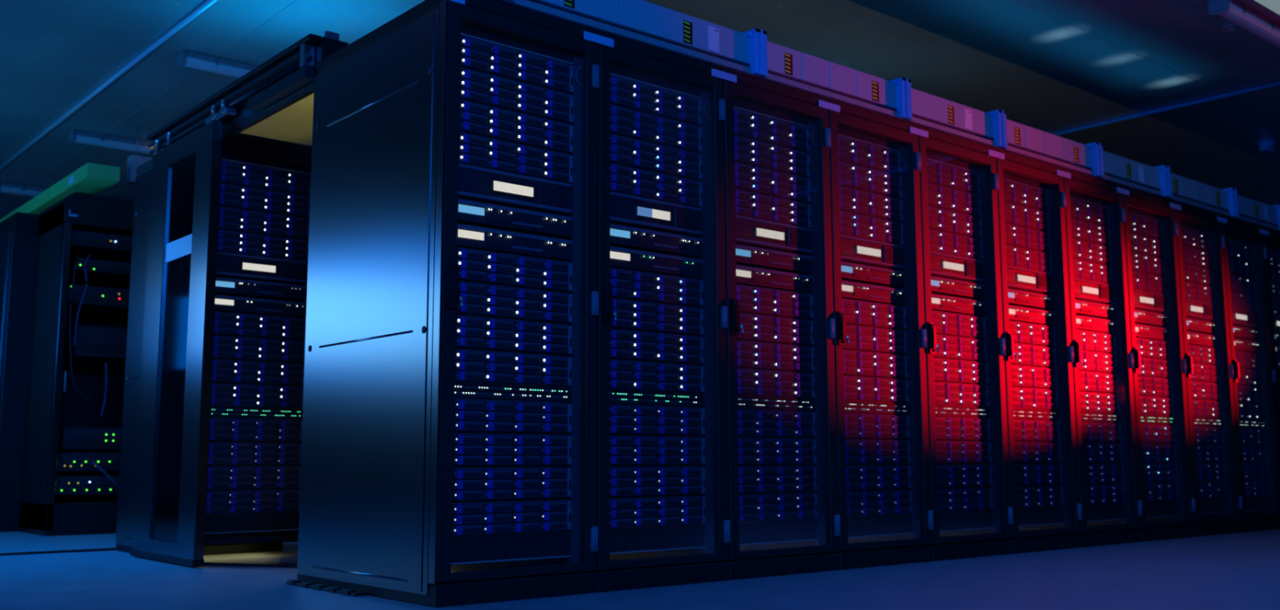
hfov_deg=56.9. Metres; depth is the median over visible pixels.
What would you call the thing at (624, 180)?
unit
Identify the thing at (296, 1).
trim
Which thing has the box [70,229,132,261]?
server
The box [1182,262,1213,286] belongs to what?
unit
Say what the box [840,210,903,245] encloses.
unit
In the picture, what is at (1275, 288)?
unit
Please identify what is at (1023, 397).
unit
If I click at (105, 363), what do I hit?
cable
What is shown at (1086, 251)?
unit
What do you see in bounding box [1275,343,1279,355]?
control unit
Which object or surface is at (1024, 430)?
unit
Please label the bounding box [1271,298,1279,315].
unit
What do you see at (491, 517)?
unit
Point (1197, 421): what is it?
switch
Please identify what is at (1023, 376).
unit
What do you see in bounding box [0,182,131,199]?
batten
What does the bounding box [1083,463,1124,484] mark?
unit
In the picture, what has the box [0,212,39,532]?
tall cabinet
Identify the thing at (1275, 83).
conduit
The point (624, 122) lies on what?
unit
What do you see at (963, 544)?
tall cabinet
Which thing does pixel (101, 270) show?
server
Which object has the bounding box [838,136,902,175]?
unit
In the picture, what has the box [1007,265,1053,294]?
display unit
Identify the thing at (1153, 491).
unit
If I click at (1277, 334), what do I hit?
control unit
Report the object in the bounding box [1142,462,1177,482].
unit
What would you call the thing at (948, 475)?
unit
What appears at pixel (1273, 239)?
tall cabinet
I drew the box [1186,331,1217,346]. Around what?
control unit
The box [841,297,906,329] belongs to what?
unit
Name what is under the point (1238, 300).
unit
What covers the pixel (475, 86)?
unit
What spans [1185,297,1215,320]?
display unit
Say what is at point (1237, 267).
unit
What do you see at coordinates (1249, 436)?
unit
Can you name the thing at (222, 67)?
diffuser
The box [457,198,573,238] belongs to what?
control unit
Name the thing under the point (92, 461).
cable
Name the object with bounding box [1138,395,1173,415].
unit
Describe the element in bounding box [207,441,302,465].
unit
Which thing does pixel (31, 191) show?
diffuser
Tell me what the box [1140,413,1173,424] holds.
switch
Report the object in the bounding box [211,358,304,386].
unit
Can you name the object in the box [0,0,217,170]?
conduit
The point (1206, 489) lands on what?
unit
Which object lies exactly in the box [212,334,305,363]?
unit
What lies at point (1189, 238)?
unit
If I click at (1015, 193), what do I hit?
unit
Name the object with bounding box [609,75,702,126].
unit
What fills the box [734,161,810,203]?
unit
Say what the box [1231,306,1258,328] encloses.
display unit
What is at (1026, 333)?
unit
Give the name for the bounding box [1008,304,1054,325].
control unit
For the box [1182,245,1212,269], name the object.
unit
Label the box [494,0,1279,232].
cable tray
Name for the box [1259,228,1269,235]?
name plate
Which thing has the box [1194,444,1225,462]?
unit
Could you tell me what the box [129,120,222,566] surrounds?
sliding door
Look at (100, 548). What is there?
trim
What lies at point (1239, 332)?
control unit
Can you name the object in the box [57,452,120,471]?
panel
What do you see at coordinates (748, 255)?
control unit
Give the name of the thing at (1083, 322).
control unit
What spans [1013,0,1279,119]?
trim
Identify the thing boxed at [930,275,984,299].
control unit
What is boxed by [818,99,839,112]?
name plate
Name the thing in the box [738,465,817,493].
unit
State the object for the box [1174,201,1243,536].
tall cabinet
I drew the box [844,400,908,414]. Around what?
switch
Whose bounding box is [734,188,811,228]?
unit
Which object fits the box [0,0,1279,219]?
ceiling
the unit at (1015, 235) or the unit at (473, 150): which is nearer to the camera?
the unit at (473, 150)
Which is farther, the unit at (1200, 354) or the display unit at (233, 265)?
the unit at (1200, 354)
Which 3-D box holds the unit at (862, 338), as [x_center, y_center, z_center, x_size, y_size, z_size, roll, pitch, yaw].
[0.857,0.185,5.579,0.487,0.108,0.627,6,-10,-40]
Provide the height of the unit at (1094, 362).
0.108 m
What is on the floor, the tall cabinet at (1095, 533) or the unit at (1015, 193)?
the tall cabinet at (1095, 533)
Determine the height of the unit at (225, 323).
0.108 m
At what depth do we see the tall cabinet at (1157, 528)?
7.09 m
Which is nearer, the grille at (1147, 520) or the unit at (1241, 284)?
the grille at (1147, 520)
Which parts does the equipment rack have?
corner post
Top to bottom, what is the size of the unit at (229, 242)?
0.108 m
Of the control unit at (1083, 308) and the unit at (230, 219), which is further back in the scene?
the control unit at (1083, 308)
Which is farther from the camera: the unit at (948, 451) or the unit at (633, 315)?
the unit at (948, 451)
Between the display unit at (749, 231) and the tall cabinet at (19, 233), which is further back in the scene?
the tall cabinet at (19, 233)
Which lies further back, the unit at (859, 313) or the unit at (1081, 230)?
the unit at (1081, 230)
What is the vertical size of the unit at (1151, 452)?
0.108 m
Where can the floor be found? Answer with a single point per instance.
(1239, 571)
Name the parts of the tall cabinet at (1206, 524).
handle, vent panel, vent panel, mounting post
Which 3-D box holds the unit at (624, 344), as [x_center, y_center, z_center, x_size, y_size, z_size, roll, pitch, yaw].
[-0.133,0.190,4.729,0.487,0.108,0.627,6,-10,-40]
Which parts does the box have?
rod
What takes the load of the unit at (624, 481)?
in the tall cabinet at (648, 569)
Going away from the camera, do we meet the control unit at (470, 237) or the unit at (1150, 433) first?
the control unit at (470, 237)
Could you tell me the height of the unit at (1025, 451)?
0.108 m
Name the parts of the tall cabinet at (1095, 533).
handle, vent panel, vent panel, mounting post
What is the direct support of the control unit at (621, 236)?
in the tall cabinet at (648, 569)
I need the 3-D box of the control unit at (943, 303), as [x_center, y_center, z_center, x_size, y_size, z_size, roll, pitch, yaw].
[1.358,0.026,6.017,0.487,0.074,0.606,6,-10,-40]
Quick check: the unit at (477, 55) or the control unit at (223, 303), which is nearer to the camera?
the unit at (477, 55)
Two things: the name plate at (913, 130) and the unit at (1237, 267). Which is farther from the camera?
the unit at (1237, 267)
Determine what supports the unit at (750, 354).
in the tall cabinet at (769, 559)
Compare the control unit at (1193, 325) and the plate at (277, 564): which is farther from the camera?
the control unit at (1193, 325)
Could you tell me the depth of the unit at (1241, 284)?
7.96 m
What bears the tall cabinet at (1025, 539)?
on the floor
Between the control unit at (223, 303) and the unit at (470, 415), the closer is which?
the unit at (470, 415)
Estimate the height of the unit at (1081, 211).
0.108 m
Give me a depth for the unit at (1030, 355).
6.20 m
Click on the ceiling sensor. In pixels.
(1266, 146)
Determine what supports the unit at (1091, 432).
in the tall cabinet at (1095, 533)
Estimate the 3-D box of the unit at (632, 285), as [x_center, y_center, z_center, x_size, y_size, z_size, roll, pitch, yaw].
[-0.134,-0.036,4.758,0.487,0.108,0.627,6,-10,-40]
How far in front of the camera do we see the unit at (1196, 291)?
7.52 m
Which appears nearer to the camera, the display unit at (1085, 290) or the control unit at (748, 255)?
the control unit at (748, 255)
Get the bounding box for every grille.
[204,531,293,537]
[450,559,562,571]
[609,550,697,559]
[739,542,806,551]
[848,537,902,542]
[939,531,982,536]
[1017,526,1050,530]
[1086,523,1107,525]
[1146,519,1164,521]
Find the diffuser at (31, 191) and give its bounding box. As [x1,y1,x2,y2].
[0,186,42,196]
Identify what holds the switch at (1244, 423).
in the tall cabinet at (1267, 519)
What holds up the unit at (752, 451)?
in the tall cabinet at (769, 559)
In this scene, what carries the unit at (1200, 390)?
in the tall cabinet at (1206, 524)
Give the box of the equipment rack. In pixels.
[18,192,134,536]
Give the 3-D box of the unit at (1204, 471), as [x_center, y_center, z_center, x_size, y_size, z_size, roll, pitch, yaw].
[3.335,1.068,7.585,0.487,0.108,0.626,6,-10,-40]
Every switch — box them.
[209,405,302,419]
[453,381,571,402]
[609,388,703,407]
[737,394,814,411]
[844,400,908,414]
[935,404,989,417]
[1013,408,1058,420]
[1080,411,1119,422]
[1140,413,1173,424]
[1192,416,1222,426]
[1239,418,1265,428]
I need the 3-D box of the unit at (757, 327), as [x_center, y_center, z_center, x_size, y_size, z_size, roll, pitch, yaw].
[0.362,0.131,5.161,0.487,0.108,0.627,6,-10,-40]
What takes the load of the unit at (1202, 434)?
in the tall cabinet at (1206, 524)
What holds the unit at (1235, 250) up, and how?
in the tall cabinet at (1267, 519)
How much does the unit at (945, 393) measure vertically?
0.108 m
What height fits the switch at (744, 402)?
0.054 m
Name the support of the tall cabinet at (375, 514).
on the floor
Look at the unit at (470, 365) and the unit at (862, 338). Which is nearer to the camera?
the unit at (470, 365)
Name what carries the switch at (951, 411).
in the tall cabinet at (963, 544)
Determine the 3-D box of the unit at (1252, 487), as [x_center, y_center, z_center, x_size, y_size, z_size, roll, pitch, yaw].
[3.830,1.234,7.988,0.487,0.108,0.626,6,-10,-40]
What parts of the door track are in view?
rail, rail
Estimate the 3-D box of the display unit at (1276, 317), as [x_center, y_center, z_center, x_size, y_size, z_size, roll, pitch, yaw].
[4.329,0.164,8.546,0.487,0.112,0.606,6,-10,-40]
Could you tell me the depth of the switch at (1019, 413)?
6.16 m
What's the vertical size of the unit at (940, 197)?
0.108 m
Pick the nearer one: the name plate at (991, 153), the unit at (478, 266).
the unit at (478, 266)
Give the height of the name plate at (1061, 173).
0.031 m
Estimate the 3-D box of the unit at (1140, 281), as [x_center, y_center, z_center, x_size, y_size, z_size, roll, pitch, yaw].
[2.837,-0.106,7.315,0.487,0.108,0.627,6,-10,-40]
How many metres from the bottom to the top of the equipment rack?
2.195 m
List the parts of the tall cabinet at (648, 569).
handle, vent panel, vent panel, mounting post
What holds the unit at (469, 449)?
in the tall cabinet at (375, 514)
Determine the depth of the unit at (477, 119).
4.17 m
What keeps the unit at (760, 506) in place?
in the tall cabinet at (769, 559)
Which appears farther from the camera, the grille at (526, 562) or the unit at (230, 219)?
the unit at (230, 219)
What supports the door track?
attached to the tall cabinet at (243, 144)
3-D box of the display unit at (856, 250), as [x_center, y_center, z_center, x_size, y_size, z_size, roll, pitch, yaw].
[0.862,-0.213,5.624,0.487,0.112,0.606,6,-10,-40]
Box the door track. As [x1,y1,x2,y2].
[146,31,348,154]
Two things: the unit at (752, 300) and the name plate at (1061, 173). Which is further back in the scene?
the name plate at (1061, 173)
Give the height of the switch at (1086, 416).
0.054 m
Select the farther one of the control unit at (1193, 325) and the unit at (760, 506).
the control unit at (1193, 325)
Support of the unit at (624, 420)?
in the tall cabinet at (648, 569)
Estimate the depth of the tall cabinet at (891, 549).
5.40 m
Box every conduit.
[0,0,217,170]
[1051,80,1279,135]
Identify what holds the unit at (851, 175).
in the tall cabinet at (891, 549)
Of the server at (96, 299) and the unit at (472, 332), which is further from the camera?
the server at (96, 299)
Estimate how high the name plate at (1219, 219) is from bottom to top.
0.031 m
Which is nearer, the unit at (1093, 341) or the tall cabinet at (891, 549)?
the tall cabinet at (891, 549)
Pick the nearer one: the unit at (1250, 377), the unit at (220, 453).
the unit at (220, 453)
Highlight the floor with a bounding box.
[0,513,1279,609]
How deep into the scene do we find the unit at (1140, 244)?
7.13 m
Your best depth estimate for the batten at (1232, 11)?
6.45 m
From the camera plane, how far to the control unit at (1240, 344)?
7.91 m
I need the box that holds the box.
[125,124,152,185]
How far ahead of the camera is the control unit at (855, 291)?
5.38 m
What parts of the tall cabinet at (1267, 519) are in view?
handle, vent panel, vent panel, mounting post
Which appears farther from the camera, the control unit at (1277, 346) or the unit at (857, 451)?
the control unit at (1277, 346)
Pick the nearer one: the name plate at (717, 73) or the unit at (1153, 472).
the name plate at (717, 73)
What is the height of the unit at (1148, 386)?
0.108 m
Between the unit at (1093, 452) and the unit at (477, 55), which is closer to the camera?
the unit at (477, 55)
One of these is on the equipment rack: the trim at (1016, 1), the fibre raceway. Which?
the fibre raceway
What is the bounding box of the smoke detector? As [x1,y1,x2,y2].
[1220,22,1240,32]
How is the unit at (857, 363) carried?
in the tall cabinet at (891, 549)
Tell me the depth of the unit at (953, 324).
5.79 m
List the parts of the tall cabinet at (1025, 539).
handle, vent panel, vent panel, mounting post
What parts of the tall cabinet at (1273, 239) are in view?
vent panel, handle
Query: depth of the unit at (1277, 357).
8.21 m
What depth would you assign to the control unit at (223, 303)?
5.78 m
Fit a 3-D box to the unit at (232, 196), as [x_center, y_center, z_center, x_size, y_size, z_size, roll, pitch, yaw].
[-2.055,-0.486,6.084,0.487,0.108,0.627,6,-10,-40]
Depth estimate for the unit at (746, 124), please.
5.04 m
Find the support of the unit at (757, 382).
in the tall cabinet at (769, 559)
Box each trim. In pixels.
[0,0,299,205]
[0,547,115,555]
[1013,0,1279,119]
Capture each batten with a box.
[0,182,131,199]
[67,128,156,155]
[176,49,257,78]
[1207,0,1279,48]
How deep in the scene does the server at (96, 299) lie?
7.80 m
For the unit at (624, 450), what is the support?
in the tall cabinet at (648, 569)
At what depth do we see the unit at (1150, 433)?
6.98 m
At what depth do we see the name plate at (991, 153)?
6.06 m
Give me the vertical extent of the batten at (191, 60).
0.090 m
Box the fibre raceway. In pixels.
[0,162,120,222]
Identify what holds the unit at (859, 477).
in the tall cabinet at (891, 549)
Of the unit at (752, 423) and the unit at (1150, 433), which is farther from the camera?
the unit at (1150, 433)
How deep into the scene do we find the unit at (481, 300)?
4.09 m
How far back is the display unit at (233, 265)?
5.80 m
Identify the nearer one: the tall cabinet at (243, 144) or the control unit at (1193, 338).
the tall cabinet at (243, 144)
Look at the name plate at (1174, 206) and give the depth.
7.31 m
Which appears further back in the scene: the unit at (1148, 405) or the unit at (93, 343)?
the unit at (93, 343)
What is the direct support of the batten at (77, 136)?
attached to the ceiling
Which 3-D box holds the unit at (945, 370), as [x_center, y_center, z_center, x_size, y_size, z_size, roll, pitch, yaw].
[1.353,0.352,5.981,0.487,0.108,0.627,6,-10,-40]
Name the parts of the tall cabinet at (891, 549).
handle, vent panel, vent panel, mounting post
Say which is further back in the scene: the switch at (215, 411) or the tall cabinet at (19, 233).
the tall cabinet at (19, 233)
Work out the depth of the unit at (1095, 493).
6.52 m
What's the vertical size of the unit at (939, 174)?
0.108 m
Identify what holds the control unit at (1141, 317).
in the tall cabinet at (1157, 528)
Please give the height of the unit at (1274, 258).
0.108 m
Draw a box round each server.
[57,426,122,449]
[66,284,129,315]
[68,257,131,284]
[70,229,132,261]
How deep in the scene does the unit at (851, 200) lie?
5.43 m
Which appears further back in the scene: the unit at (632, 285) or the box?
the box
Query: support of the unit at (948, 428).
in the tall cabinet at (963, 544)
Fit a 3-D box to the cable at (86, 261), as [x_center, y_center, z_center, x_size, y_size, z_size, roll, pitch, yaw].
[-3.618,-0.034,7.668,0.073,0.604,0.029,6,-10,-40]
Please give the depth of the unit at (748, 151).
5.03 m
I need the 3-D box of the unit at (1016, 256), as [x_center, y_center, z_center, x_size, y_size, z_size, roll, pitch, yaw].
[1.847,-0.214,6.480,0.487,0.108,0.627,6,-10,-40]
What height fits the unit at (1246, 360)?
0.108 m
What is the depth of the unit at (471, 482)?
4.00 m
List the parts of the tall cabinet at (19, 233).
door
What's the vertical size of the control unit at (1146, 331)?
0.074 m
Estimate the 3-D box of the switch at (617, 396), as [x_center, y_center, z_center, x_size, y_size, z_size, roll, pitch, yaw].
[-0.069,0.373,4.629,0.487,0.054,0.423,6,-10,-40]
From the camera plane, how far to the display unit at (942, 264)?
5.82 m
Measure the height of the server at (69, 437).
0.140 m
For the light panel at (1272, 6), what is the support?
attached to the ceiling
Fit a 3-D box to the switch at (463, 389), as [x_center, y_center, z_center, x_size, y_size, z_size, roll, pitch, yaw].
[-0.564,0.319,4.212,0.487,0.054,0.423,6,-10,-40]
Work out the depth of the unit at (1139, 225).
7.14 m
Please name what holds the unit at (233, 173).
in the tall cabinet at (243, 144)
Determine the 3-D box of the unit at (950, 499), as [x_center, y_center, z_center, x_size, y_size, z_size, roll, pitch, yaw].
[1.354,0.965,5.901,0.487,0.108,0.626,6,-10,-40]
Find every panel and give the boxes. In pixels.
[55,474,119,494]
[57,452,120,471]
[1250,0,1279,17]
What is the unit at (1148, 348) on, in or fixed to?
in the tall cabinet at (1157, 528)
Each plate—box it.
[204,560,297,567]
[583,31,613,47]
[711,68,737,82]
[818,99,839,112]
[909,126,928,137]
[988,149,1004,159]
[1056,168,1071,178]
[1116,186,1129,195]
[1169,202,1181,210]
[1217,216,1227,223]
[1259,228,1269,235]
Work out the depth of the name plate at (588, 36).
4.39 m
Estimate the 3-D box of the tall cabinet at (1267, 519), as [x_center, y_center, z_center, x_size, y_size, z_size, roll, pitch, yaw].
[3.738,0.501,8.191,0.648,2.043,1.052,6,-10,-40]
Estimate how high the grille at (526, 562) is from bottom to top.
0.014 m
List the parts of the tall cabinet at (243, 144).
panel, panel, vent panel, door, vent panel, mounting post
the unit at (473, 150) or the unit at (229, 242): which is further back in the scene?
the unit at (229, 242)
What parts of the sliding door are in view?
rail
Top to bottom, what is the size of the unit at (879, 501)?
0.108 m
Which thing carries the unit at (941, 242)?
in the tall cabinet at (963, 544)
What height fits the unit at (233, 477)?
0.108 m
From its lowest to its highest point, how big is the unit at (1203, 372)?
0.108 m
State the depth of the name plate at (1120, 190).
6.89 m
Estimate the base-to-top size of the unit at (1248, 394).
0.108 m
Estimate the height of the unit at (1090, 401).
0.108 m
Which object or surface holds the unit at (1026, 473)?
in the tall cabinet at (1025, 539)
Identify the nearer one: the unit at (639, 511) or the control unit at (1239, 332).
the unit at (639, 511)
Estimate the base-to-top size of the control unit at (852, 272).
0.074 m
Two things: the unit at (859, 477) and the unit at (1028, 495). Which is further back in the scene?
the unit at (1028, 495)
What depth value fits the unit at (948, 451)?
5.70 m
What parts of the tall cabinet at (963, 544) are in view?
handle, vent panel, vent panel, mounting post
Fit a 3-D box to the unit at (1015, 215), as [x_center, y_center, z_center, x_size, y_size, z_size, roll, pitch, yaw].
[1.846,-0.439,6.510,0.487,0.108,0.627,6,-10,-40]
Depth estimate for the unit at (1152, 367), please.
7.05 m
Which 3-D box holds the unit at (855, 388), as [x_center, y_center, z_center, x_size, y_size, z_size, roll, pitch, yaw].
[0.858,0.410,5.549,0.487,0.108,0.627,6,-10,-40]
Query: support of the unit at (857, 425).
in the tall cabinet at (891, 549)
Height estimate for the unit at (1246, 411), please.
0.108 m
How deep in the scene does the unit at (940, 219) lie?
5.85 m
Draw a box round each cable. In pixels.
[69,261,93,399]
[73,254,90,346]
[91,460,119,488]
[99,362,107,416]
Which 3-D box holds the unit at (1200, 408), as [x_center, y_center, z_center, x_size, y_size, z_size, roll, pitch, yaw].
[3.334,0.680,7.636,0.487,0.108,0.627,6,-10,-40]
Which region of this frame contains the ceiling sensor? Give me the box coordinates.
[1257,139,1274,153]
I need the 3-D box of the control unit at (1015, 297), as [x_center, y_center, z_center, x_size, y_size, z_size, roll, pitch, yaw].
[1.853,-0.005,6.445,0.487,0.074,0.606,6,-10,-40]
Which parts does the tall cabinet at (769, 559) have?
handle, vent panel, vent panel, mounting post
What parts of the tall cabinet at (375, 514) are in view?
foot plate, panel, panel, handle, name plate, vent panel, door, vent panel, mounting post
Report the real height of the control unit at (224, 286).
0.074 m
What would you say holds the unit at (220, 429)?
in the tall cabinet at (243, 144)
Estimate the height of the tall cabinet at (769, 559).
2.043 m
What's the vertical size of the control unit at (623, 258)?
0.074 m
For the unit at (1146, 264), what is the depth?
7.11 m
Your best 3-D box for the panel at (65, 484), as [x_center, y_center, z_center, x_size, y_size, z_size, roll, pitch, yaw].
[-3.629,1.187,7.820,0.540,0.120,0.464,6,-10,-40]
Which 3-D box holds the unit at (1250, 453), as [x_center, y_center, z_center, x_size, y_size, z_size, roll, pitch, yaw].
[3.830,1.010,8.018,0.487,0.108,0.626,6,-10,-40]
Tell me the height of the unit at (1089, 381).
0.108 m
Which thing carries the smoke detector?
attached to the ceiling
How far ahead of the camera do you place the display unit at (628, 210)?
4.56 m
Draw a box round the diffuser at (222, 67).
[182,57,251,78]
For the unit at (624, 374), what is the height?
0.108 m
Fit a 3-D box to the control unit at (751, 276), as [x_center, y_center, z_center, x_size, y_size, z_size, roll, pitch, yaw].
[0.368,-0.081,5.182,0.487,0.074,0.606,6,-10,-40]
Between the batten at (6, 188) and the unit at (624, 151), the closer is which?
the unit at (624, 151)
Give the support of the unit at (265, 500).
in the tall cabinet at (243, 144)
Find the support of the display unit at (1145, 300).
in the tall cabinet at (1157, 528)
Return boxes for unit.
[63,324,127,362]
[204,488,300,514]
[206,465,301,489]
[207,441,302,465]
[208,417,302,442]
[209,382,303,408]
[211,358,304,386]
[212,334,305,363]
[213,311,306,340]
[214,293,306,318]
[215,275,306,302]
[216,251,307,284]
[217,205,309,240]
[217,229,308,261]
[219,182,310,218]
[220,160,311,196]
[451,498,571,536]
[452,466,571,501]
[453,398,572,434]
[453,432,571,466]
[454,314,572,355]
[454,348,572,386]
[455,280,572,324]
[456,247,572,293]
[457,163,572,215]
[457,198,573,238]
[457,222,572,261]
[458,99,573,154]
[458,131,573,183]
[459,67,573,124]
[460,35,573,94]
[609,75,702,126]
[609,104,702,153]
[609,133,702,181]
[609,163,702,208]
[609,191,702,236]
[609,222,702,257]
[609,245,702,279]
[609,267,703,307]
[609,297,703,336]
[609,328,704,364]
[609,359,704,392]
[609,404,705,435]
[609,435,705,465]
[609,466,705,496]
[609,494,706,528]
[733,108,809,152]
[733,134,810,177]
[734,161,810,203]
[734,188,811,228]
[735,214,811,254]
[735,243,812,274]
[736,264,812,293]
[736,284,813,319]
[737,311,813,346]
[737,339,814,372]
[737,368,815,398]
[737,408,816,437]
[737,437,816,464]
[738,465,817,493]
[738,491,817,522]
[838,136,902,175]
[838,160,902,199]
[839,185,902,222]
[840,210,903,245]
[840,234,904,270]
[840,260,904,288]
[841,280,905,305]
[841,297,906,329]
[843,324,907,354]
[843,349,908,378]
[844,375,908,402]
[844,413,910,439]
[845,439,911,463]
[846,464,911,490]
[846,488,912,516]
[926,160,980,195]
[927,182,981,217]
[928,205,982,238]
[928,228,983,260]
[929,250,984,283]
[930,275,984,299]
[931,293,985,315]
[932,310,986,338]
[933,333,987,361]
[933,357,988,384]
[934,381,989,406]
[935,416,991,440]
[936,440,991,463]
[937,464,992,487]
[937,487,993,511]
[1003,180,1049,212]
[1004,201,1050,232]
[1004,222,1051,253]
[1005,244,1052,273]
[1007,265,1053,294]
[1008,288,1053,310]
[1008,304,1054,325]
[1009,320,1056,346]
[1011,342,1057,368]
[1011,364,1057,389]
[1012,386,1058,409]
[1013,418,1060,441]
[1014,441,1062,462]
[1015,463,1062,485]
[1016,484,1063,508]
[1070,198,1110,226]
[1071,217,1111,245]
[1071,238,1111,265]
[1072,257,1113,284]
[1074,277,1114,304]
[1075,298,1114,319]
[1075,314,1115,333]
[1076,329,1116,353]
[1078,350,1118,373]
[1079,370,1119,393]
[1080,391,1119,413]
[1081,422,1121,442]
[1082,442,1123,462]
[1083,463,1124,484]
[1084,483,1124,505]
[1128,213,1163,239]
[1129,232,1164,257]
[1130,251,1165,276]
[1132,270,1166,294]
[1133,288,1168,313]
[1133,308,1168,326]
[1134,323,1168,340]
[1135,337,1170,359]
[1137,356,1172,377]
[1137,376,1173,396]
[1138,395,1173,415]
[1140,423,1176,443]
[1142,443,1177,462]
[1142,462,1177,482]
[1144,481,1179,502]
[1180,227,1211,252]
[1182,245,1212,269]
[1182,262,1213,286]
[1183,280,1214,303]
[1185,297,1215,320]
[1186,317,1216,333]
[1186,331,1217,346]
[1187,344,1218,364]
[1190,362,1219,382]
[1190,380,1221,400]
[1191,399,1222,417]
[1193,426,1223,444]
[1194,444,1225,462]
[1195,462,1226,480]
[1196,480,1227,499]
[1226,240,1253,262]
[1228,257,1254,278]
[1229,273,1256,295]
[1230,290,1257,311]
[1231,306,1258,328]
[1232,324,1258,340]
[1233,337,1259,352]
[1234,350,1261,369]
[1236,368,1262,386]
[1236,384,1263,403]
[1238,402,1265,419]
[1240,427,1266,444]
[1240,444,1267,462]
[1243,479,1270,497]
[1268,251,1279,269]
[1271,283,1279,300]
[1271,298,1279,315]
[1273,315,1279,332]
[1274,331,1279,344]
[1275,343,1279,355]
[1276,355,1279,365]
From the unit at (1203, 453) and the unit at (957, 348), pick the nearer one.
the unit at (957, 348)
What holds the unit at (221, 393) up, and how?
in the tall cabinet at (243, 144)
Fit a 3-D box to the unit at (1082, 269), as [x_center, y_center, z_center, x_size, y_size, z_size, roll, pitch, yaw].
[2.342,-0.160,6.898,0.487,0.108,0.627,6,-10,-40]
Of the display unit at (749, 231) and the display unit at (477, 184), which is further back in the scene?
the display unit at (749, 231)
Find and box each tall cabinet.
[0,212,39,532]
[115,133,311,555]
[285,0,599,607]
[591,31,730,591]
[723,68,840,579]
[828,99,933,569]
[918,125,1013,560]
[995,148,1082,553]
[1062,168,1142,546]
[1122,186,1195,541]
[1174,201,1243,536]
[1221,215,1279,532]
[1263,227,1279,449]
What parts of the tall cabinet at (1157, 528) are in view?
handle, vent panel, vent panel, mounting post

